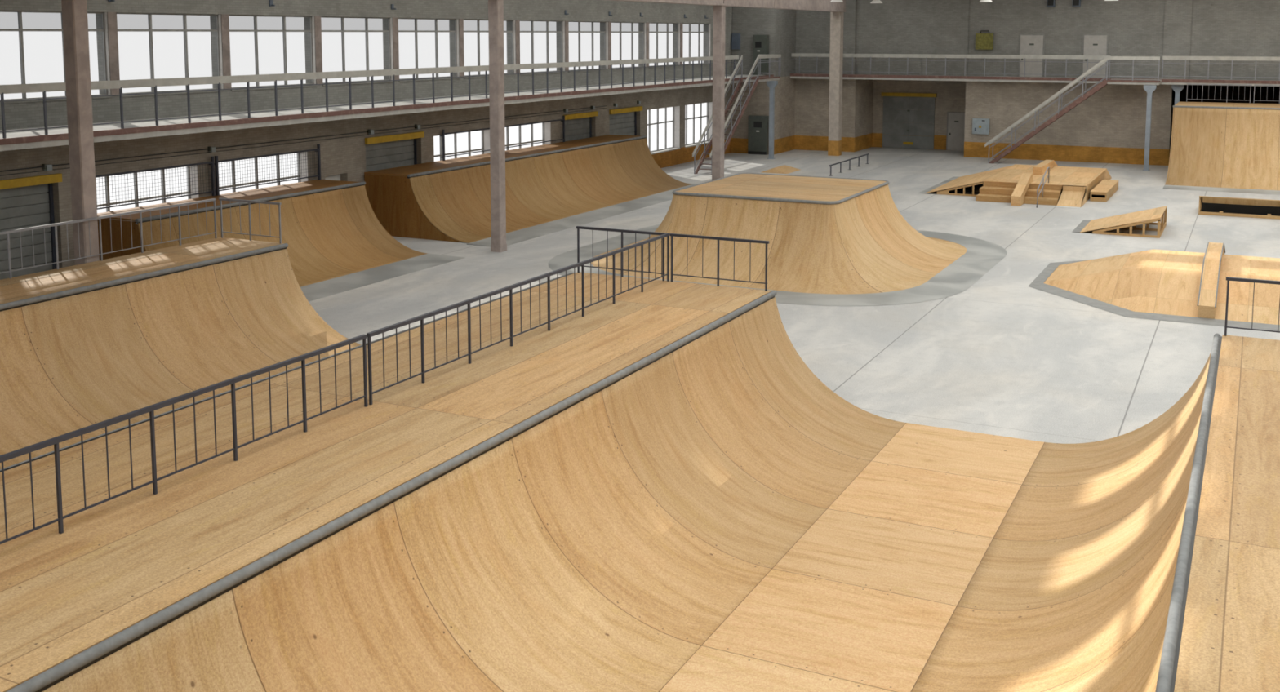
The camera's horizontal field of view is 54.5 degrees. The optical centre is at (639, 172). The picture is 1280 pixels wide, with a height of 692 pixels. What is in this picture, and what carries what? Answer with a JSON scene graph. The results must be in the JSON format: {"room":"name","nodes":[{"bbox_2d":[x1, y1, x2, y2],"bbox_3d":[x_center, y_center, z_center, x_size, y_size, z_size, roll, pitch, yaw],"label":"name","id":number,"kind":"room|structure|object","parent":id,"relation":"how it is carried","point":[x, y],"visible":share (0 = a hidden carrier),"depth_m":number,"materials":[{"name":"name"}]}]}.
{"room":"indoor skatepark","nodes":[
{"label":"indoor skatepark","id":0,"kind":"room"},
{"bbox_2d":[0,0,732,268],"bbox_3d":[-10.118,-3.751,51.881,0.500,12.000,100.000,3,7,26],"label":"wall","id":1,"kind":"structure","parent":0,"point":[345,157],"depth_m":48.64,"materials":[{"name":"paint"}]},
{"bbox_2d":[0,173,62,279],"bbox_3d":[-18.329,2.135,35.697,0.540,3.865,3.800,3,7,26],"label":"door","id":2,"kind":"structure","parent":1,"relation":"in","point":[25,202],"depth_m":36.56,"materials":[{"name":"grey metal"}]},
{"bbox_2d":[0,10,111,103],"bbox_3d":[-17.517,-3.423,36.615,0.250,2.640,4.360,3,7,26],"label":"window","id":3,"kind":"structure","parent":1,"relation":"in","point":[32,42],"depth_m":36.53,"materials":[{"name":"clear glass"}]},
{"bbox_2d":[106,12,119,94],"bbox_3d":[-16.376,-3.681,38.664,0.030,2.580,0.340,3,7,26],"label":"trim","id":4,"kind":"structure","parent":1,"relation":"attached to","point":[111,16],"depth_m":38.63,"materials":[{"name":"grey concrete"}]},
{"bbox_2d":[97,165,199,224],"bbox_3d":[-16.135,1.298,40.221,0.510,2.660,4.490,3,7,26],"label":"window","id":5,"kind":"structure","parent":1,"relation":"in","point":[193,187],"depth_m":41.20,"materials":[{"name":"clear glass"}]},
{"bbox_2d":[95,156,215,209],"bbox_3d":[-15.793,0.394,40.095,0.195,1.357,5.330,3,7,26],"label":"guard","id":6,"kind":"object","parent":1,"relation":"attached to","point":[211,162],"visible":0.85,"depth_m":40.34,"materials":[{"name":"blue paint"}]},
{"bbox_2d":[116,12,224,97],"bbox_3d":[-15.414,-3.889,40.806,0.250,2.640,4.360,3,7,26],"label":"window","id":7,"kind":"structure","parent":1,"relation":"in","point":[152,46],"depth_m":40.83,"materials":[{"name":"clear glass"}]},
{"bbox_2d":[221,14,231,88],"bbox_3d":[-14.273,-4.147,42.855,0.030,2.580,0.340,3,7,26],"label":"trim","id":8,"kind":"structure","parent":1,"relation":"attached to","point":[224,18],"depth_m":42.82,"materials":[{"name":"grey concrete"}]},
{"bbox_2d":[219,151,307,192],"bbox_3d":[-13.723,0.763,45.028,0.510,2.660,4.500,3,7,26],"label":"window","id":9,"kind":"structure","parent":1,"relation":"in","point":[302,158],"depth_m":46.03,"materials":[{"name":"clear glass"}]},
{"bbox_2d":[214,144,320,195],"bbox_3d":[-13.388,-0.138,44.889,0.195,1.357,5.250,3,7,26],"label":"guard","id":10,"kind":"object","parent":1,"relation":"attached to","point":[216,165],"visible":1,"depth_m":44.64,"materials":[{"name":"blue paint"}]},
{"bbox_2d":[269,0,275,6],"bbox_3d":[-13.192,-6.073,44.620,0.190,0.220,0.140,3,7,26],"label":"wall bracket","id":11,"kind":"object","parent":1,"relation":"attached to","point":[270,1],"visible":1,"depth_m":44.60,"materials":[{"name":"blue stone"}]},
{"bbox_2d":[228,14,316,91],"bbox_3d":[-13.312,-4.354,44.998,0.250,2.640,4.360,3,7,26],"label":"window","id":12,"kind":"structure","parent":1,"relation":"in","point":[260,44],"depth_m":45.04,"materials":[{"name":"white glass"}]},
{"bbox_2d":[314,16,323,84],"bbox_3d":[-12.170,-4.612,47.046,0.030,2.580,0.340,3,7,26],"label":"trim","id":13,"kind":"structure","parent":1,"relation":"attached to","point":[317,26],"depth_m":47.01,"materials":[{"name":"grey concrete"}]},
{"bbox_2d":[0,101,640,176],"bbox_3d":[-16.054,-0.452,39.536,0.130,0.230,71.890,3,7,26],"label":"conduit","id":14,"kind":"object","parent":1,"relation":"attached to","point":[211,149],"visible":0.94,"depth_m":44.95,"materials":[{"name":"grey metal"}]},
{"bbox_2d":[324,173,340,180],"bbox_3d":[-12.149,0.336,48.519,0.050,0.500,1.300,3,7,26],"label":"air vent","id":15,"kind":"object","parent":1,"relation":"in","point":[335,177],"visible":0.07,"depth_m":48.75,"materials":[{"name":"grey metal"}]},
{"bbox_2d":[320,16,393,85],"bbox_3d":[-11.209,-4.820,49.188,0.250,2.640,4.360,3,7,26],"label":"window","id":16,"kind":"structure","parent":1,"relation":"in","point":[348,43],"depth_m":49.27,"materials":[{"name":"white glass"}]},
{"bbox_2d":[391,4,395,9],"bbox_3d":[-10.068,-6.765,50.846,0.190,0.220,0.140,3,7,26],"label":"wall bracket","id":17,"kind":"object","parent":1,"relation":"attached to","point":[392,5],"visible":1,"depth_m":50.83,"materials":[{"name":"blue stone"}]},
{"bbox_2d":[364,131,424,178],"bbox_3d":[-10.300,0.357,51.698,0.540,3.865,3.780,3,7,26],"label":"door","id":18,"kind":"structure","parent":1,"relation":"in","point":[385,152],"depth_m":51.69,"materials":[{"name":"grey metal"}]},
{"bbox_2d":[392,17,399,79],"bbox_3d":[-10.068,-5.078,51.237,0.030,2.580,0.340,3,7,26],"label":"trim","id":19,"kind":"structure","parent":1,"relation":"attached to","point":[395,20],"depth_m":51.20,"materials":[{"name":"grey concrete"}]},
{"bbox_2d":[398,17,460,81],"bbox_3d":[-9.106,-5.285,53.380,0.250,2.640,4.360,3,7,26],"label":"window","id":20,"kind":"structure","parent":1,"relation":"in","point":[423,42],"depth_m":53.46,"materials":[{"name":"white glass"}]},
{"bbox_2d":[458,18,464,76],"bbox_3d":[-7.965,-5.543,55.428,0.030,2.580,0.340,3,7,26],"label":"trim","id":21,"kind":"structure","parent":1,"relation":"attached to","point":[461,58],"depth_m":55.39,"materials":[{"name":"grey concrete"}]},
{"bbox_2d":[434,129,489,160],"bbox_3d":[-8.156,-0.469,56.124,0.510,2.660,4.450,3,7,26],"label":"window","id":22,"kind":"structure","parent":1,"relation":"in","point":[485,133],"depth_m":57.13,"materials":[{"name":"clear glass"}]},
{"bbox_2d":[440,128,489,160],"bbox_3d":[-7.616,-1.416,56.394,0.195,1.357,4.680,3,7,26],"label":"guard","id":23,"kind":"object","parent":1,"relation":"attached to","point":[443,133],"visible":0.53,"depth_m":54.79,"materials":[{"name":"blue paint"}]},
{"bbox_2d":[463,18,516,78],"bbox_3d":[-7.003,-5.751,57.571,0.250,2.640,4.360,3,7,26],"label":"window","id":24,"kind":"structure","parent":1,"relation":"in","point":[476,37],"depth_m":57.16,"materials":[{"name":"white glass"}]},
{"bbox_2d":[515,19,519,73],"bbox_3d":[-5.862,-6.009,59.619,0.030,2.580,0.340,3,7,26],"label":"trim","id":25,"kind":"structure","parent":1,"relation":"attached to","point":[517,22],"depth_m":59.58,"materials":[{"name":"grey concrete"}]},
{"bbox_2d":[505,122,551,150],"bbox_3d":[-5.711,-1.010,60.998,0.510,2.660,4.510,3,7,26],"label":"window","id":26,"kind":"structure","parent":1,"relation":"in","point":[546,126],"depth_m":62.14,"materials":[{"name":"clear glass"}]},
{"bbox_2d":[504,115,564,148],"bbox_3d":[-5.228,-1.945,61.152,0.195,1.357,5.780,3,7,26],"label":"guard","id":27,"kind":"object","parent":1,"relation":"attached to","point":[562,120],"visible":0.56,"depth_m":62.09,"materials":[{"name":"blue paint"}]},
{"bbox_2d":[520,20,565,75],"bbox_3d":[-4.901,-6.216,61.761,0.250,2.640,4.360,3,7,26],"label":"window","id":28,"kind":"structure","parent":1,"relation":"in","point":[541,42],"depth_m":61.93,"materials":[{"name":"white glass"}]},
{"bbox_2d":[564,21,568,71],"bbox_3d":[-3.759,-6.474,63.810,0.030,2.580,0.340,3,7,26],"label":"trim","id":29,"kind":"structure","parent":1,"relation":"attached to","point":[566,25],"depth_m":63.78,"materials":[{"name":"grey concrete"}]},
{"bbox_2d":[562,111,598,141],"bbox_3d":[-3.294,-1.194,65.662,0.540,3.865,3.580,3,7,26],"label":"door","id":30,"kind":"structure","parent":1,"relation":"in","point":[577,126],"depth_m":65.86,"materials":[{"name":"grey metal"}]},
{"bbox_2d":[568,21,608,72],"bbox_3d":[-2.798,-6.682,65.953,0.250,2.640,4.360,3,7,26],"label":"window","id":31,"kind":"structure","parent":1,"relation":"in","point":[588,40],"depth_m":66.16,"materials":[{"name":"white glass"}]},
{"bbox_2d":[608,22,611,68],"bbox_3d":[-1.656,-6.940,68.001,0.030,2.580,0.340,3,7,26],"label":"trim","id":32,"kind":"structure","parent":1,"relation":"attached to","point":[609,23],"depth_m":67.96,"materials":[{"name":"grey concrete"}]},
{"bbox_2d":[608,106,642,135],"bbox_3d":[-0.951,-1.713,70.332,0.540,3.865,3.880,3,7,26],"label":"door","id":33,"kind":"structure","parent":1,"relation":"in","point":[623,122],"depth_m":70.55,"materials":[{"name":"grey metal"}]},
{"bbox_2d":[611,22,646,70],"bbox_3d":[-0.695,-7.148,70.144,0.250,2.640,4.360,3,7,26],"label":"window","id":34,"kind":"structure","parent":1,"relation":"in","point":[628,38],"depth_m":70.35,"materials":[{"name":"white glass"}]},
{"bbox_2d":[646,22,648,66],"bbox_3d":[0.446,-7.405,72.192,0.030,2.580,0.340,3,7,26],"label":"trim","id":35,"kind":"structure","parent":1,"relation":"attached to","point":[647,24],"depth_m":72.15,"materials":[{"name":"grey concrete"}]},
{"bbox_2d":[647,106,679,154],"bbox_3d":[1.255,-2.553,74.882,0.510,2.660,4.530,3,7,26],"label":"window","id":36,"kind":"structure","parent":1,"relation":"in","point":[676,110],"depth_m":76.26,"materials":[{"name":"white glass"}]},
{"bbox_2d":[648,22,680,67],"bbox_3d":[1.408,-7.613,74.335,0.250,2.640,4.360,3,7,26],"label":"window","id":37,"kind":"structure","parent":1,"relation":"in","point":[664,37],"depth_m":74.59,"materials":[{"name":"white glass"}]},
{"bbox_2d":[680,22,683,65],"bbox_3d":[2.549,-7.871,76.383,0.030,2.580,0.340,3,7,26],"label":"trim","id":38,"kind":"structure","parent":1,"relation":"attached to","point":[681,24],"depth_m":76.32,"materials":[{"name":"grey concrete"}]},
{"bbox_2d":[682,22,710,66],"bbox_3d":[3.511,-8.079,78.526,0.250,2.640,4.360,3,7,26],"label":"window","id":39,"kind":"structure","parent":1,"relation":"in","point":[696,37],"depth_m":78.80,"materials":[{"name":"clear glass"}]},
{"bbox_2d":[684,102,712,147],"bbox_3d":[3.636,-3.080,79.627,0.510,2.660,4.500,3,7,26],"label":"window","id":40,"kind":"structure","parent":1,"relation":"in","point":[709,105],"depth_m":80.67,"materials":[{"name":"clear glass"}]},
{"bbox_2d":[0,74,773,151],"bbox_3d":[-11.658,-2.137,44.963,3.020,0.320,85.960,3,7,26],"label":"walkway","id":41,"kind":"structure","parent":0,"point":[31,139],"depth_m":42.66,"materials":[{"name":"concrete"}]},
{"bbox_2d":[0,55,738,138],"bbox_3d":[-11.699,-2.616,41.557,0.055,1.375,79.800,3,7,26],"label":"gallery railing","id":42,"kind":"object","parent":41,"relation":"on","point":[98,85],"visible":0.94,"depth_m":42.53,"materials":[{"name":"metal"}]},
{"bbox_2d":[752,35,768,75],"bbox_3d":[8.031,-7.793,82.571,1.000,2.640,0.390,3,7,26],"label":"door","id":43,"kind":"structure","parent":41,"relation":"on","point":[760,42],"depth_m":82.38,"materials":[{"name":"grey metal"}]},
{"bbox_2d":[758,54,779,75],"bbox_3d":[8.388,-6.963,80.690,1.450,1.375,0.055,3,7,26],"label":"gallery railing","id":44,"kind":"object","parent":41,"relation":"on","point":[760,60],"visible":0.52,"depth_m":80.78,"materials":[{"name":"grey metal"}]},
{"bbox_2d":[308,146,1279,444],"bbox_3d":[10.264,3.515,42.181,47.700,0.300,100.500,3,7,26],"label":"floor","id":45,"kind":"structure","parent":0,"point":[1003,356],"depth_m":35.77,"materials":[{"name":"concrete"}]},
{"bbox_2d":[61,0,99,265],"bbox_3d":[-13.511,-0.050,30.114,0.460,9.450,0.460,3,7,26],"label":"concrete column","id":46,"kind":"structure","parent":45,"relation":"on","point":[74,12],"depth_m":29.85,"materials":[{"name":"grey concrete"}]},
{"bbox_2d":[97,179,463,301],"bbox_3d":[-11.617,2.180,41.386,6.650,2.528,10.580,3,7,26],"label":"pipe","id":47,"kind":"object","parent":45,"relation":"on","point":[336,242],"visible":0.71,"depth_m":42.22,"materials":[{"name":"brown wood"}]},
{"bbox_2d":[0,237,573,472],"bbox_3d":[-11.674,4.429,21.145,11.185,2.528,23.380,3,7,26],"label":"ramp","id":48,"kind":"object","parent":45,"relation":"on","point":[82,345],"visible":0.47,"depth_m":27.82,"materials":[{"name":"brown wood"}]},
{"bbox_2d":[0,198,217,278],"bbox_3d":[-16.469,2.356,23.669,0.060,1.088,22.360,3,7,26],"label":"safety railing","id":49,"kind":"object","parent":48,"relation":"on","point":[140,211],"visible":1,"depth_m":30.31,"materials":[{"name":"grey metal"}]},
{"bbox_2d":[218,198,281,244],"bbox_3d":[-10.424,1.293,33.234,2.150,1.088,0.060,3,7,26],"label":"safety railing","id":50,"kind":"object","parent":48,"relation":"on","point":[249,202],"visible":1,"depth_m":33.21,"materials":[{"name":"grey metal"}]},
{"bbox_2d":[488,0,506,252],"bbox_3d":[-5.241,-1.772,45.617,0.460,9.450,0.460,3,7,26],"label":"concrete column","id":51,"kind":"structure","parent":45,"relation":"on","point":[495,7],"depth_m":45.46,"materials":[{"name":"grey concrete"}]},
{"bbox_2d":[364,134,695,246],"bbox_3d":[-3.467,0.371,57.676,6.610,2.528,21.330,3,7,26],"label":"pipe","id":52,"kind":"object","parent":45,"relation":"on","point":[556,187],"visible":0.98,"depth_m":54.56,"materials":[{"name":"brown wood"}]},
{"bbox_2d":[0,271,1279,691],"bbox_3d":[1.667,5.163,14.533,18.600,2.528,23.380,3,7,26],"label":"pipe","id":53,"kind":"object","parent":45,"relation":"on","point":[652,490],"visible":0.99,"depth_m":16.71,"materials":[{"name":"brown wood"}]},
{"bbox_2d":[0,334,368,544],"bbox_3d":[-6.420,3.461,13.720,0.060,1.088,10.568,3,7,26],"label":"safety railing","id":54,"kind":"object","parent":53,"relation":"on","point":[55,441],"visible":1,"depth_m":15.13,"materials":[{"name":"black metal"}]},
{"bbox_2d":[366,233,669,404],"bbox_3d":[-1.697,2.415,23.134,0.060,1.088,10.460,3,7,26],"label":"safety railing","id":55,"kind":"object","parent":53,"relation":"on","point":[421,317],"visible":1,"depth_m":22.00,"materials":[{"name":"black metal"}]},
{"bbox_2d":[576,226,666,280],"bbox_3d":[-0.446,1.842,28.289,2.270,1.088,0.060,3,7,26],"label":"safety railing","id":56,"kind":"object","parent":53,"relation":"on","point":[578,228],"visible":0.85,"depth_m":28.25,"materials":[{"name":"black metal"}]},
{"bbox_2d":[670,233,768,291],"bbox_3d":[1.720,1.962,27.215,2.330,1.088,0.060,3,7,26],"label":"safety railing","id":57,"kind":"object","parent":53,"relation":"on","point":[672,235],"visible":1,"depth_m":27.18,"materials":[{"name":"grey metal"}]},
{"bbox_2d":[1224,276,1279,336],"bbox_3d":[12.906,2.578,21.671,4.910,1.088,0.060,3,7,26],"label":"safety railing","id":58,"kind":"object","parent":53,"relation":"on","point":[1228,278],"visible":1,"depth_m":22.57,"materials":[{"name":"black metal"}]},
{"bbox_2d":[711,5,725,180],"bbox_3d":[4.051,-3.819,64.046,0.540,9.450,0.540,3,7,26],"label":"concrete column","id":59,"kind":"structure","parent":45,"relation":"on","point":[718,11],"depth_m":63.81,"materials":[{"name":"grey concrete"}]},
{"bbox_2d":[692,54,781,175],"bbox_3d":[6.051,-3.736,75.757,1.140,6.700,11.400,3,7,26],"label":"metal staircase","id":60,"kind":"structure","parent":45,"relation":"on","point":[755,81],"depth_m":75.19,"materials":[{"name":"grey metal"}]},
{"bbox_2d":[747,115,768,155],"bbox_3d":[7.928,-2.492,83.211,1.330,2.580,0.390,3,7,26],"label":"door","id":61,"kind":"structure","parent":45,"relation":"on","point":[758,126],"depth_m":83.03,"materials":[{"name":"grey metal"}]},
{"bbox_2d":[766,80,777,159],"bbox_3d":[8.475,-3.359,79.923,0.680,5.030,0.400,3,7,26],"label":"steel post","id":62,"kind":"object","parent":45,"relation":"on","point":[771,84],"visible":0.96,"depth_m":79.81,"materials":[{"name":"grey metal"}]},
{"bbox_2d":[548,173,1007,306],"bbox_3d":[5.229,1.748,45.241,14.700,2.524,15.700,3,7,26],"label":"box jump","id":63,"kind":"object","parent":45,"relation":"on","point":[833,241],"visible":0.94,"depth_m":41.85,"materials":[{"name":"brown wood"}]},
{"bbox_2d":[760,164,799,173],"bbox_3d":[8.286,-0.198,73.005,1.650,0.267,2.500,3,7,26],"label":"ramp","id":64,"kind":"object","parent":45,"relation":"on","point":[784,169],"visible":1,"depth_m":72.28,"materials":[{"name":"brown wood"}]},
{"bbox_2d":[827,12,844,155],"bbox_3d":[12.940,-5.822,82.075,0.724,9.450,0.724,3,7,26],"label":"concrete column","id":65,"kind":"structure","parent":45,"relation":"on","point":[836,54],"depth_m":81.80,"materials":[{"name":"paint"}]},
{"bbox_2d":[607,0,845,12],"bbox_3d":[-6.332,-6.793,42.813,0.700,1.150,87.750,3,7,26],"label":"roof beam","id":66,"kind":"structure","parent":65,"relation":"on","point":[798,5],"depth_m":69.59,"materials":[{"name":"paint"}]},
{"bbox_2d":[828,153,869,176],"bbox_3d":[12.466,-0.466,73.801,0.200,0.629,7.900,3,7,26],"label":"rail","id":67,"kind":"object","parent":45,"relation":"on","point":[867,154],"visible":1,"depth_m":73.77,"materials":[{"name":"grey metal"}]},
{"bbox_2d":[918,164,1111,208],"bbox_3d":[19.736,0.395,65.161,8.060,0.822,13.750,3,7,26],"label":"box","id":68,"kind":"object","parent":45,"relation":"on","point":[1068,187],"visible":0.95,"depth_m":61.43,"materials":[{"name":"brown wood"}]},
{"bbox_2d":[1010,172,1033,206],"bbox_3d":[18.384,0.794,59.728,0.440,1.227,3.500,3,7,26],"label":"ledge","id":69,"kind":"object","parent":68,"relation":"on","point":[1017,197],"visible":1,"depth_m":59.06,"materials":[{"name":"brown wood"}]},
{"bbox_2d":[1035,167,1049,208],"bbox_3d":[19.145,0.684,58.997,0.060,1.604,3.360,3,7,26],"label":"handrail","id":70,"kind":"object","parent":68,"relation":"attached to","point":[1047,168],"visible":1,"depth_m":58.98,"materials":[{"name":"silver metal"}]},
{"bbox_2d":[1033,160,1057,175],"bbox_3d":[21.919,-0.142,66.902,0.410,0.890,6.600,3,7,26],"label":"ledge","id":71,"kind":"object","parent":68,"relation":"on","point":[1040,169],"visible":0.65,"depth_m":64.97,"materials":[{"name":"brown wood"}]},
{"bbox_2d":[984,56,1161,163],"bbox_3d":[26.421,-3.767,76.034,9.870,6.700,2.340,3,7,26],"label":"metal staircase","id":72,"kind":"structure","parent":45,"relation":"on","point":[1127,82],"depth_m":75.21,"materials":[{"name":"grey metal"}]},
{"bbox_2d":[1089,179,1119,202],"bbox_3d":[23.252,0.906,62.144,0.760,0.472,5.520,3,7,26],"label":"box","id":73,"kind":"object","parent":45,"relation":"on","point":[1108,188],"visible":1,"depth_m":60.88,"materials":[{"name":"brown wood"}]},
{"bbox_2d":[1071,205,1167,238],"bbox_3d":[19.851,1.925,51.360,3.320,0.827,3.700,3,7,26],"label":"ramp","id":74,"kind":"object","parent":45,"relation":"on","point":[1159,214],"visible":1,"depth_m":50.65,"materials":[{"name":"brown wood"}]},
{"bbox_2d":[1142,84,1156,170],"bbox_3d":[29.953,-2.615,73.221,0.680,5.030,0.400,3,7,26],"label":"steel post","id":75,"kind":"object","parent":45,"relation":"on","point":[1149,89],"visible":1,"depth_m":73.07,"materials":[{"name":"grey metal"}]},
{"bbox_2d":[1028,249,1279,331],"bbox_3d":[20.328,3.382,38.370,15.320,0.795,11.370,3,7,26],"label":"ramp","id":76,"kind":"object","parent":45,"relation":"on","point":[1162,285],"visible":1,"depth_m":37.55,"materials":[{"name":"brown wood"}]},
{"bbox_2d":[1197,241,1225,319],"bbox_3d":[18.196,3.075,39.434,0.485,1.174,9.829,3,7,26],"label":"ledge","id":77,"kind":"object","parent":76,"relation":"on","point":[1209,283],"visible":0.98,"depth_m":36.55,"materials":[{"name":"brown wood"}]},
{"bbox_2d":[1171,84,1184,105],"bbox_3d":[32.388,-2.800,75.070,0.680,4.990,0.400,3,7,26],"label":"steel post","id":78,"kind":"object","parent":45,"relation":"on","point":[1177,89],"visible":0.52,"depth_m":74.73,"materials":[{"name":"grey metal"}]},
{"bbox_2d":[1162,102,1279,195],"bbox_3d":[36.308,-1.330,66.155,14.830,4.036,11.250,3,7,26],"label":"pipe","id":79,"kind":"object","parent":45,"relation":"on","point":[1215,147],"visible":1,"depth_m":67.52,"materials":[{"name":"brown wood"}]},
{"bbox_2d":[1186,83,1252,103],"bbox_3d":[34.018,-4.637,73.037,3.480,1.088,0.060,3,7,26],"label":"safety railing","id":80,"kind":"object","parent":79,"relation":"on","point":[1187,83],"visible":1,"depth_m":72.98,"materials":[{"name":"black metal"}]},
{"bbox_2d":[1253,84,1279,103],"bbox_3d":[40.434,-4.284,69.856,10.660,1.088,0.060,3,7,26],"label":"safety railing","id":81,"kind":"object","parent":79,"relation":"on","point":[1254,85],"visible":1,"depth_m":71.92,"materials":[{"name":"black metal"}]},
{"bbox_2d":[1198,195,1279,219],"bbox_3d":[28.641,1.463,55.471,6.600,0.837,3.450,3,7,26],"label":"ledge","id":82,"kind":"object","parent":45,"relation":"on","point":[1209,206],"visible":1,"depth_m":55.13,"materials":[{"name":"brown wood"}]},
{"bbox_2d":[731,0,1279,165],"bbox_3d":[28.883,-6.631,77.809,45.980,12.000,9.500,3,7,26],"label":"wall","id":83,"kind":"structure","parent":0,"point":[1108,126],"depth_m":79.53,"materials":[{"name":"paint"}]},
{"bbox_2d":[731,33,740,48],"bbox_3d":[6.440,-8.779,83.333,0.540,1.050,0.260,3,7,26],"label":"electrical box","id":84,"kind":"object","parent":83,"relation":"attached to","point":[735,37],"visible":1,"depth_m":83.21,"materials":[{"name":"grey metal"}]},
{"bbox_2d":[842,0,857,74],"bbox_3d":[14.066,-9.985,83.999,1.080,6.700,0.250,3,7,26],"label":"trim","id":85,"kind":"structure","parent":83,"relation":"attached to","point":[850,15],"depth_m":83.90,"materials":[{"name":"paint"}]},
{"bbox_2d":[881,92,936,149],"bbox_3d":[18.835,-3.613,87.283,3.870,3.890,0.190,3,7,26],"label":"door","id":86,"kind":"structure","parent":83,"relation":"in","point":[922,105],"depth_m":87.27,"materials":[{"name":"grey metal"}]},
{"bbox_2d":[921,0,969,75],"bbox_3d":[19.966,-9.670,81.169,2.980,6.700,0.080,3,7,26],"label":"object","id":87,"kind":"structure","parent":83,"relation":"attached to","point":[945,23],"depth_m":81.20,"materials":[{"name":"paint"}]},
{"bbox_2d":[946,111,964,151],"bbox_3d":[21.861,-2.831,85.900,1.310,2.660,0.115,3,7,26],"label":"door","id":88,"kind":"structure","parent":83,"relation":"in","point":[955,120],"depth_m":85.91,"materials":[{"name":"grey metal"}]},
{"bbox_2d":[972,118,989,134],"bbox_3d":[22.143,-2.983,80.702,1.050,1.010,0.270,3,7,26],"label":"box","id":89,"kind":"object","parent":83,"relation":"attached to","point":[980,126],"visible":1,"depth_m":80.57,"materials":[{"name":"grey metal"}]},
{"bbox_2d":[975,30,993,49],"bbox_3d":[22.192,-8.523,80.039,1.080,1.228,0.310,3,7,26],"label":"box","id":90,"kind":"object","parent":83,"relation":"attached to","point":[983,41],"visible":1,"depth_m":79.90,"materials":[{"name":"yellow metal"}]},
{"bbox_2d":[1017,34,1044,77],"bbox_3d":[24.864,-7.415,78.937,1.550,2.710,0.115,3,7,26],"label":"door","id":91,"kind":"structure","parent":83,"relation":"in","point":[1028,44],"depth_m":78.92,"materials":[{"name":"white metal"}]},
{"bbox_2d":[1046,0,1055,6],"bbox_3d":[25.790,-10.829,77.922,0.450,0.880,0.410,3,7,26],"label":"wall speaker","id":92,"kind":"object","parent":83,"relation":"attached to","point":[1049,2],"visible":1,"depth_m":77.77,"materials":[{"name":"black plastic"}]},
{"bbox_2d":[1047,0,1053,5],"bbox_3d":[25.703,-10.790,77.751,0.350,0.720,0.020,3,7,26],"label":"grille","id":93,"kind":"object","parent":92,"relation":"attached to","point":[1050,2],"depth_m":77.77,"materials":[{"name":"black metal"}]},
{"bbox_2d":[1071,0,1080,6],"bbox_3d":[27.150,-10.754,77.248,0.450,0.880,0.410,3,7,26],"label":"wall speaker","id":94,"kind":"object","parent":83,"relation":"attached to","point":[1075,2],"visible":1,"depth_m":77.11,"materials":[{"name":"black plastic"}]},
{"bbox_2d":[1072,0,1079,5],"bbox_3d":[27.063,-10.715,77.076,0.350,0.720,0.020,3,7,26],"label":"grille","id":95,"kind":"object","parent":94,"relation":"attached to","point":[1075,2],"depth_m":77.09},
{"bbox_2d":[1081,34,1108,78],"bbox_3d":[28.283,-7.227,77.242,1.490,2.710,0.115,3,7,26],"label":"door","id":96,"kind":"structure","parent":83,"relation":"in","point":[1092,44],"depth_m":77.22,"materials":[{"name":"white metal"}]},
{"bbox_2d":[1162,0,1192,79],"bbox_3d":[32.454,-8.983,74.980,1.510,6.700,0.080,3,7,26],"label":"trim","id":97,"kind":"structure","parent":83,"relation":"attached to","point":[1178,13],"depth_m":75.04,"materials":[{"name":"paint"}]},
{"bbox_2d":[790,73,1279,86],"bbox_3d":[29.717,-5.599,76.133,42.860,0.320,1.120,3,7,26],"label":"floor","id":98,"kind":"structure","parent":0,"point":[867,77],"depth_m":78.63,"materials":[{"name":"concrete"}]},
{"bbox_2d":[791,53,1110,77],"bbox_3d":[19.569,-6.952,80.591,20.550,1.375,0.055,3,7,26],"label":"gallery railing","id":99,"kind":"object","parent":98,"relation":"on","point":[793,55],"visible":0.88,"depth_m":80.03,"materials":[{"name":"grey metal"}]},
{"bbox_2d":[1161,56,1279,80],"bbox_3d":[40.040,-5.825,70.445,19.300,1.375,0.055,3,7,26],"label":"gallery railing","id":100,"kind":"object","parent":98,"relation":"on","point":[1170,58],"visible":1,"depth_m":73.27,"materials":[{"name":"grey metal"}]},
{"bbox_2d":[1169,84,1279,147],"bbox_3d":[42.316,-2.926,74.797,18.900,5.300,6.000,3,7,26],"label":"wall","id":101,"kind":"structure","parent":0,"point":[1214,94],"depth_m":79.77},
{"bbox_3d":[10.577,-8.693,40.667,47.000,0.300,100.500,3,7,26],"label":"ceiling","id":102,"kind":"structure","parent":0,"visible":0},
{"bbox_2d":[830,0,843,2],"bbox_3d":[9.239,-9.227,58.200,0.600,2.490,0.600,3,7,26],"label":"pendant lamp","id":103,"kind":"object","parent":102,"relation":"hanging from","point":[832,1],"visible":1,"depth_m":58.13,"materials":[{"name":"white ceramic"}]},
{"bbox_2d":[870,0,882,3],"bbox_3d":[11.562,-9.494,60.603,0.600,2.490,0.600,3,7,26],"label":"pendant lamp","id":104,"kind":"object","parent":102,"relation":"hanging from","point":[873,1],"visible":1,"depth_m":60.54,"materials":[{"name":"white metal"}]},
{"bbox_2d":[979,0,992,2],"bbox_3d":[16.261,-9.235,58.274,0.600,2.490,0.600,3,7,26],"label":"pendant lamp","id":105,"kind":"object","parent":102,"relation":"hanging from","point":[980,1],"visible":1,"depth_m":58.17,"materials":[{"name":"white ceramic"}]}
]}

